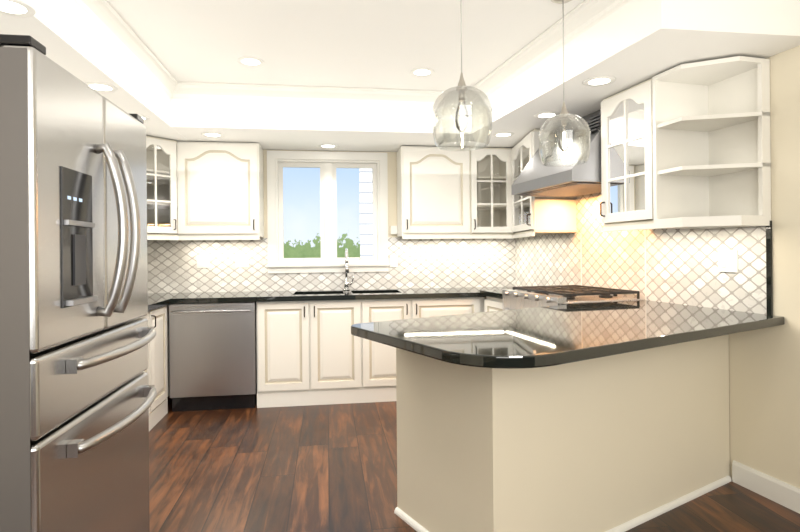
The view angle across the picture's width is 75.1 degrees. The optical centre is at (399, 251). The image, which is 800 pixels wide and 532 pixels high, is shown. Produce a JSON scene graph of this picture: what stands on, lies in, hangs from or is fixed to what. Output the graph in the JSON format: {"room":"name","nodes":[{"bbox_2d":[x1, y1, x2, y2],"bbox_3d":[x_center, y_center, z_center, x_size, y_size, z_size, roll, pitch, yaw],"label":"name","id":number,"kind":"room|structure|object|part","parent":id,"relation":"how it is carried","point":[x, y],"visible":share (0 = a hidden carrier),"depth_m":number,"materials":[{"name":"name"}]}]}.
{"room":"kitchen","nodes":[
{"label":"kitchen","id":0,"kind":"room"},
{"bbox_2d":[146,150,514,298],"bbox_3d":[-0.576,-0.007,4.958,4.160,2.525,0.120,0,0,-8],"label":"wall","id":1,"kind":"structure","parent":0,"point":[392,185],"depth_m":4.96,"materials":[{"name":"beige paint"}]},
{"bbox_2d":[177,141,263,239],"bbox_3d":[-1.565,-0.533,4.581,0.669,0.803,0.347,0,0,-8],"label":"upper cabinet","id":2,"kind":"object","parent":1,"relation":"attached to","point":[220,185],"depth_m":4.41,"materials":[{"name":"beige paint"}]},
{"bbox_2d":[266,150,389,272],"bbox_3d":[-0.676,-0.374,4.918,1.137,1.130,0.152,0,0,-8],"label":"window","id":3,"kind":"structure","parent":1,"relation":"in","point":[327,163],"depth_m":4.90,"materials":[{"name":"white wood"}]},
{"bbox_2d":[147,237,515,292],"bbox_3d":[-0.614,0.110,4.887,3.858,0.490,0.008,0,0,-8],"label":"tile backsplash","id":4,"kind":"structure","parent":1,"relation":"attached to","point":[422,263],"depth_m":4.88,"materials":[{"name":"tile"}]},
{"bbox_2d":[197,255,209,267],"bbox_3d":[-1.783,0.086,4.714,0.115,0.116,0.007,-1,0,-8],"label":"electrical outlet plate","id":5,"kind":"object","parent":4,"relation":"attached to","point":[203,261],"depth_m":4.71,"materials":[{"name":"white plastic"}]},
{"bbox_2d":[236,255,248,266],"bbox_3d":[-1.446,0.083,4.762,0.115,0.116,0.007,-1,0,-8],"label":"electrical outlet plate","id":6,"kind":"object","parent":4,"relation":"attached to","point":[241,260],"depth_m":4.76,"materials":[{"name":"white plastic"}]},
{"bbox_2d":[390,255,397,266],"bbox_3d":[-0.060,0.085,4.957,0.075,0.116,0.007,-1,0,-8],"label":"electrical outlet plate","id":7,"kind":"object","parent":4,"relation":"attached to","point":[393,258],"depth_m":4.95,"materials":[{"name":"white plastic"}]},
{"bbox_2d":[391,226,396,233],"bbox_3d":[-0.057,-0.210,4.955,0.060,0.080,0.029,-1,0,-8],"label":"electrical outlet plate","id":8,"kind":"object","parent":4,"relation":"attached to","point":[393,228],"depth_m":4.94,"materials":[{"name":"white plastic"}]},
{"bbox_2d":[397,146,472,236],"bbox_3d":[0.305,-0.550,4.844,0.627,0.803,0.347,0,0,-8],"label":"upper cabinet","id":9,"kind":"object","parent":1,"relation":"attached to","point":[453,194],"depth_m":4.68,"materials":[{"name":"beige paint"}]},
{"bbox_2d":[473,147,512,236],"bbox_3d":[0.815,-0.554,4.916,0.404,0.803,0.347,0,0,-8],"label":"upper cabinet","id":10,"kind":"object","parent":1,"relation":"attached to","point":[492,192],"depth_m":4.77,"materials":[{"name":"beige paint"}]},
{"bbox_2d":[107,0,584,90],"bbox_3d":[0.240,-1.327,1.085,7.600,0.100,8.280,0,0,-8],"label":"ceiling","id":11,"kind":"structure","parent":0,"point":[384,44],"depth_m":3.08,"materials":[{"name":"paint"}]},
{"bbox_2d":[0,0,188,141],"bbox_3d":[-1.634,-1.100,0.746,0.709,0.319,7.929,0,0,-8],"label":"ceiling","id":12,"kind":"structure","parent":11,"relation":"attached to","point":[73,39],"depth_m":2.67,"materials":[{"name":"paint"}]},
{"bbox_2d":[0,0,35,16],"bbox_3d":[-1.500,-0.940,1.992,0.176,0.004,0.176,0,0,-8],"label":"recessed light","id":13,"kind":"object","parent":12,"relation":"in","point":[17,8],"visible":0.98,"depth_m":2.01,"materials":[{"name":"white"}]},
{"bbox_2d":[85,82,117,91],"bbox_3d":[-1.707,-0.938,2.962,0.176,0.004,0.176,0,0,-8],"label":"recessed light","id":14,"kind":"object","parent":12,"relation":"in","point":[99,87],"visible":0.85,"depth_m":2.96,"materials":[{"name":"white"}]},
{"bbox_2d":[139,115,149,120],"bbox_3d":[-1.841,-0.937,3.630,0.176,0.004,0.176,0,0,-8],"label":"recessed light","id":15,"kind":"object","parent":12,"relation":"in","point":[145,118],"visible":0.21,"depth_m":3.64,"materials":[{"name":"white"}]},
{"bbox_2d":[71,0,178,98],"bbox_3d":[-1.191,-1.208,0.389,0.070,0.111,7.100,-1,0,-8],"label":"crown molding","id":16,"kind":"structure","parent":11,"relation":"attached to","point":[108,21],"depth_m":2.97,"materials":[{"name":"white paint"}]},
{"bbox_2d":[237,57,263,66],"bbox_3d":[-0.992,-1.264,3.457,0.176,0.004,0.176,0,0,-8],"label":"recessed light","id":17,"kind":"object","parent":11,"relation":"in","point":[251,61],"visible":1,"depth_m":3.45,"materials":[{"name":"white"}]},
{"bbox_2d":[179,82,462,107],"bbox_3d":[-0.521,-1.214,4.033,2.231,0.111,0.070,-1,0,-8],"label":"ceiling soffit","id":18,"kind":"structure","parent":11,"relation":"attached to","point":[187,90],"depth_m":4.00,"materials":[{"name":"white paint"}]},
{"bbox_2d":[171,99,476,151],"bbox_3d":[-0.608,-1.109,4.475,2.401,0.318,0.829,0,0,-8],"label":"ceiling","id":19,"kind":"structure","parent":11,"relation":"attached to","point":[309,126],"depth_m":4.11,"materials":[{"name":"paint"}]},
{"bbox_2d":[201,132,223,136],"bbox_3d":[-1.504,-0.940,4.173,0.176,0.004,0.176,0,0,-8],"label":"recessed light","id":20,"kind":"object","parent":19,"relation":"in","point":[210,134],"visible":1,"depth_m":4.16,"materials":[{"name":"white"}]},
{"bbox_2d":[318,144,337,147],"bbox_3d":[-0.643,-0.947,4.657,0.176,0.004,0.176,0,0,-8],"label":"recessed light","id":21,"kind":"object","parent":19,"relation":"in","point":[328,146],"visible":1,"depth_m":4.66,"materials":[{"name":"white"}]},
{"bbox_2d":[410,68,433,76],"bbox_3d":[0.157,-1.274,3.689,0.176,0.004,0.176,0,0,-8],"label":"recessed light","id":22,"kind":"object","parent":11,"relation":"in","point":[421,72],"visible":1,"depth_m":3.69,"materials":[{"name":"white"}]},
{"bbox_2d":[432,0,492,150],"bbox_3d":[0.255,-0.857,2.158,0.252,0.840,0.252,0,0,-8],"label":"pendant light","id":23,"kind":"object","parent":11,"relation":"hanging from","point":[461,89],"visible":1,"depth_m":2.12,"materials":[{"name":"clear glass"}]},
{"bbox_2d":[463,0,630,107],"bbox_3d":[0.833,-1.226,3.156,0.329,0.111,2.024,-1,0,-8],"label":"crown molding","id":24,"kind":"structure","parent":11,"relation":"attached to","point":[587,14],"depth_m":3.03,"materials":[{"name":"white paint"}]},
{"bbox_2d":[538,0,590,166],"bbox_3d":[0.819,-0.862,2.600,0.252,0.840,0.252,0,0,-8],"label":"pendant light","id":25,"kind":"object","parent":11,"relation":"hanging from","point":[563,115],"visible":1,"depth_m":2.58,"materials":[{"name":"clear glass"}]},
{"bbox_2d":[464,0,799,147],"bbox_3d":[1.147,-1.125,3.634,0.779,0.318,2.868,-1,0,-15],"label":"ceiling","id":26,"kind":"structure","parent":11,"relation":"attached to","point":[630,44],"depth_m":2.56,"materials":[{"name":"paint"}]},
{"bbox_2d":[493,132,513,136],"bbox_3d":[0.847,-0.960,4.261,0.176,0.004,0.176,0,0,-8],"label":"recessed light","id":27,"kind":"object","parent":26,"relation":"in","point":[504,134],"visible":0.98,"depth_m":4.25,"materials":[{"name":"white"}]},
{"bbox_2d":[534,112,558,118],"bbox_3d":[1.032,-0.962,3.660,0.176,0.004,0.176,0,0,-8],"label":"recessed light","id":28,"kind":"object","parent":26,"relation":"in","point":[544,115],"visible":0.85,"depth_m":3.65,"materials":[{"name":"white"}]},
{"bbox_2d":[583,76,615,86],"bbox_3d":[1.124,-0.963,2.936,0.176,0.004,0.176,0,0,-8],"label":"recessed light","id":29,"kind":"object","parent":26,"relation":"in","point":[598,81],"visible":1,"depth_m":2.93,"materials":[{"name":"white"}]},
{"bbox_2d":[149,393,799,531],"bbox_3d":[0.263,1.278,1.085,7.600,0.060,8.280,0,0,-8],"label":"floor","id":30,"kind":"structure","parent":0,"point":[322,468],"depth_m":2.86,"materials":[{"name":"brown wood"}]},
{"bbox_2d":[0,34,156,531],"bbox_3d":[-1.390,0.354,1.697,0.994,1.816,0.851,0,0,-8],"label":"refrigerator","id":31,"kind":"object","parent":30,"relation":"on","point":[19,40],"depth_m":1.50,"materials":[{"name":"grey metal"}]},
{"bbox_3d":[-0.983,0.334,1.325,0.072,1.710,0.001,0,0,-8],"label":"refrigerator door side","id":32,"kind":"part","parent":31,"relation":"part of","materials":[{"name":"grey metal"}]},
{"bbox_3d":[-1.033,0.334,1.748,0.085,1.730,0.850,0,0,-8],"label":"refrigerator door","id":33,"kind":"part","parent":31,"relation":"part of","materials":[{"name":"silver metal"}]},
{"bbox_3d":[-0.954,-0.042,1.557,0.024,0.400,0.190,0,0,-8],"label":"refrigerator panel","id":34,"kind":"part","parent":31,"relation":"part of","materials":[{"name":"black plastic"}]},
{"bbox_3d":[-0.956,0.116,1.819,0.097,0.944,0.670,0,0,-8],"label":"refrigerator handle","id":35,"kind":"part","parent":31,"relation":"part of","materials":[{"name":"silver metal"}]},
{"bbox_2d":[140,310,151,430],"bbox_3d":[-2.030,0.839,3.367,0.617,0.858,0.500,0,0,-8],"label":"base cabinet","id":36,"kind":"object","parent":30,"relation":"on","point":[149,315],"depth_m":3.67,"materials":[{"name":"beige paint"}]},
{"bbox_2d":[152,305,169,427],"bbox_3d":[-2.093,0.839,3.816,0.617,0.858,0.408,0,0,-8],"label":"base cabinet","id":37,"kind":"object","parent":30,"relation":"on","point":[157,370],"depth_m":3.90,"materials":[{"name":"beige paint"}]},
{"bbox_2d":[168,305,168,348],"bbox_3d":[-2.167,0.840,4.341,0.617,0.858,0.652,0,0,-8],"label":"base cabinet","id":38,"kind":"object","parent":30,"relation":"on","point":[168,305],"depth_m":4.16,"materials":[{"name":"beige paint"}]},
{"bbox_2d":[148,297,171,310],"bbox_3d":[-1.981,0.387,3.074,0.643,0.040,1.920,-1,0,-8],"label":"countertop","id":39,"kind":"structure","parent":38,"relation":"on","point":[156,300],"depth_m":3.87,"materials":[{"name":"black stone"}]},
{"bbox_2d":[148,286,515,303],"bbox_3d":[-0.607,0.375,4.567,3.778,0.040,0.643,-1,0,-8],"label":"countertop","id":40,"kind":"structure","parent":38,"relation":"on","point":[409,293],"depth_m":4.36,"materials":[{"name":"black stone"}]},
{"bbox_2d":[169,302,256,411],"bbox_3d":[-1.528,0.836,4.412,0.656,0.855,0.674,0,0,-8],"label":"dishwasher","id":41,"kind":"object","parent":30,"relation":"on","point":[212,356],"visible":0.94,"depth_m":4.13,"materials":[{"name":"grey metal"}]},
{"bbox_2d":[256,297,484,407],"bbox_3d":[-0.252,0.823,4.611,1.910,0.858,0.650,0,0,-8],"label":"base cabinet","id":42,"kind":"object","parent":30,"relation":"on","point":[313,353],"visible":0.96,"depth_m":4.27,"materials":[{"name":"beige paint"}]},
{"bbox_2d":[340,290,356,292],"bbox_3d":[-0.456,0.374,4.576,0.120,0.040,0.330,-1,0,-8],"label":"countertop","id":43,"kind":"structure","parent":42,"relation":"on","point":[342,291],"depth_m":4.76,"materials":[{"name":"black stone"}]},
{"bbox_2d":[343,248,353,289],"bbox_3d":[-0.466,0.159,4.742,0.101,0.389,0.229,0,0,-8],"label":"gooseneck faucet","id":44,"kind":"object","parent":43,"relation":"on","point":[346,284],"visible":1,"depth_m":4.80,"materials":[{"name":"silver metal"}]},
{"bbox_2d":[484,296,502,311],"bbox_3d":[1.067,0.802,4.277,0.617,0.878,0.426,-1,0,-16],"label":"base cabinet","id":45,"kind":"object","parent":30,"relation":"on","point":[492,304],"visible":0.12,"depth_m":4.26,"materials":[{"name":"beige paint"}]},
{"bbox_2d":[480,289,532,298],"bbox_3d":[1.048,0.341,4.287,0.643,0.040,0.456,-1,0,-15],"label":"countertop","id":46,"kind":"structure","parent":45,"relation":"on","point":[494,293],"depth_m":4.25,"materials":[{"name":"black stone"}]},
{"bbox_2d":[396,335,729,531],"bbox_3d":[0.960,0.802,2.709,1.878,0.879,0.680,0,0,-32],"label":"peninsula base","id":47,"kind":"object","parent":30,"relation":"on","point":[603,444],"depth_m":2.24,"materials":[{"name":"beige paint"}]},
{"bbox_2d":[394,476,731,531],"bbox_3d":[0.879,1.230,2.646,1.704,0.025,0.698,0,0,-32],"label":"baseboard","id":48,"kind":"structure","parent":47,"relation":"attached to","point":[623,527],"depth_m":2.46,"materials":[{"name":"white wood"}]},
{"bbox_2d":[351,300,784,368],"bbox_3d":[0.902,0.342,2.550,2.137,0.040,1.066,0,0,-32],"label":"countertop","id":49,"kind":"structure","parent":47,"relation":"on","point":[546,336],"depth_m":2.16,"materials":[{"name":"black stone"}]},
{"bbox_2d":[502,285,642,309],"bbox_3d":[1.172,0.751,3.687,0.709,0.978,0.752,-1,0,-16],"label":"gas range","id":50,"kind":"object","parent":30,"relation":"on","point":[545,296],"visible":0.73,"depth_m":3.55,"materials":[{"name":"silver metal"}]},
{"bbox_2d":[535,45,799,487],"bbox_3d":[2.268,-0.032,1.312,0.120,2.525,8.076,-1,0,-15],"label":"wall","id":51,"kind":"structure","parent":0,"point":[764,400],"depth_m":2.55,"materials":[{"name":"beige paint"}]},
{"bbox_2d":[511,129,576,237],"bbox_3d":[1.069,-0.541,4.597,0.420,0.833,1.040,-1,0,-16],"label":"upper cabinet","id":52,"kind":"object","parent":51,"relation":"attached to","point":[535,215],"visible":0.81,"depth_m":4.13,"materials":[{"name":"beige paint"}]},
{"bbox_2d":[512,109,601,196],"bbox_3d":[1.234,-0.697,3.686,0.568,0.533,0.794,-1,0,-16],"label":"range hood","id":53,"kind":"object","parent":51,"relation":"attached to","point":[536,177],"visible":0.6,"depth_m":3.51,"materials":[{"name":"silver metal"}]},
{"bbox_2d":[600,78,653,231],"bbox_3d":[1.488,-0.544,3.107,0.410,0.833,0.448,-1,0,-16],"label":"upper cabinet","id":54,"kind":"object","parent":51,"relation":"attached to","point":[627,157],"visible":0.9,"depth_m":3.05,"materials":[{"name":"beige paint"}]},
{"bbox_2d":[515,192,772,314],"bbox_3d":[1.492,-0.063,3.859,0.011,0.800,2.646,-1,0,-15],"label":"tile backsplash","id":55,"kind":"structure","parent":51,"relation":"attached to","point":[677,266],"depth_m":3.32,"materials":[{"name":"tile"}]},
{"bbox_2d":[718,250,737,272],"bbox_3d":[1.775,0.050,2.818,0.007,0.120,0.120,-1,0,-15],"label":"electrical outlet plate","id":56,"kind":"object","parent":55,"relation":"attached to","point":[727,260],"visible":1,"depth_m":2.81,"materials":[{"name":"white plastic"}]},
{"bbox_2d":[652,56,770,228],"bbox_3d":[1.613,-0.543,2.715,0.377,0.828,0.367,-1,0,-16],"label":"shelf unit","id":57,"kind":"object","parent":51,"relation":"attached to","point":[711,147],"visible":0.98,"depth_m":2.79,"materials":[{"name":"beige paint"}]},
{"bbox_2d":[732,460,799,513],"bbox_3d":[2.530,1.172,0.149,0.016,0.112,5.500,-1,0,-16],"label":"baseboard","id":58,"kind":"structure","parent":51,"relation":"attached to","point":[782,493],"depth_m":2.61,"materials":[{"name":"white wood"}]},
{"bbox_3d":[-2.037,0.005,0.698,0.120,2.525,8.150,0,0,-8],"label":"wall","id":59,"kind":"structure","parent":0,"visible":0},
{"bbox_2d":[146,136,177,239],"bbox_3d":[-2.174,-0.512,4.352,0.628,0.833,0.631,0,0,-8],"label":"upper cabinet","id":60,"kind":"object","parent":59,"relation":"attached to","point":[162,205],"visible":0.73,"depth_m":4.31,"materials":[{"name":"beige paint"}]},
{"label":"outside","id":61,"kind":"structure","parent":0,"visible":0},
{"bbox_2d":[283,167,359,257],"bbox_3d":[-0.615,-0.745,7.922,15.000,8.000,0.001,-1,0,-8],"label":"sky","id":62,"kind":"structure","parent":61,"point":[295,195],"depth_m":7.83,"materials":[{"name":"blue"}]},
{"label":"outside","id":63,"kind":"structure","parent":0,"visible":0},
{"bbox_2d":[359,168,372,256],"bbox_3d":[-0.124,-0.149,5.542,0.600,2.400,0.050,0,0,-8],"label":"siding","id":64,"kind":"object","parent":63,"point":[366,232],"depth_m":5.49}
]}

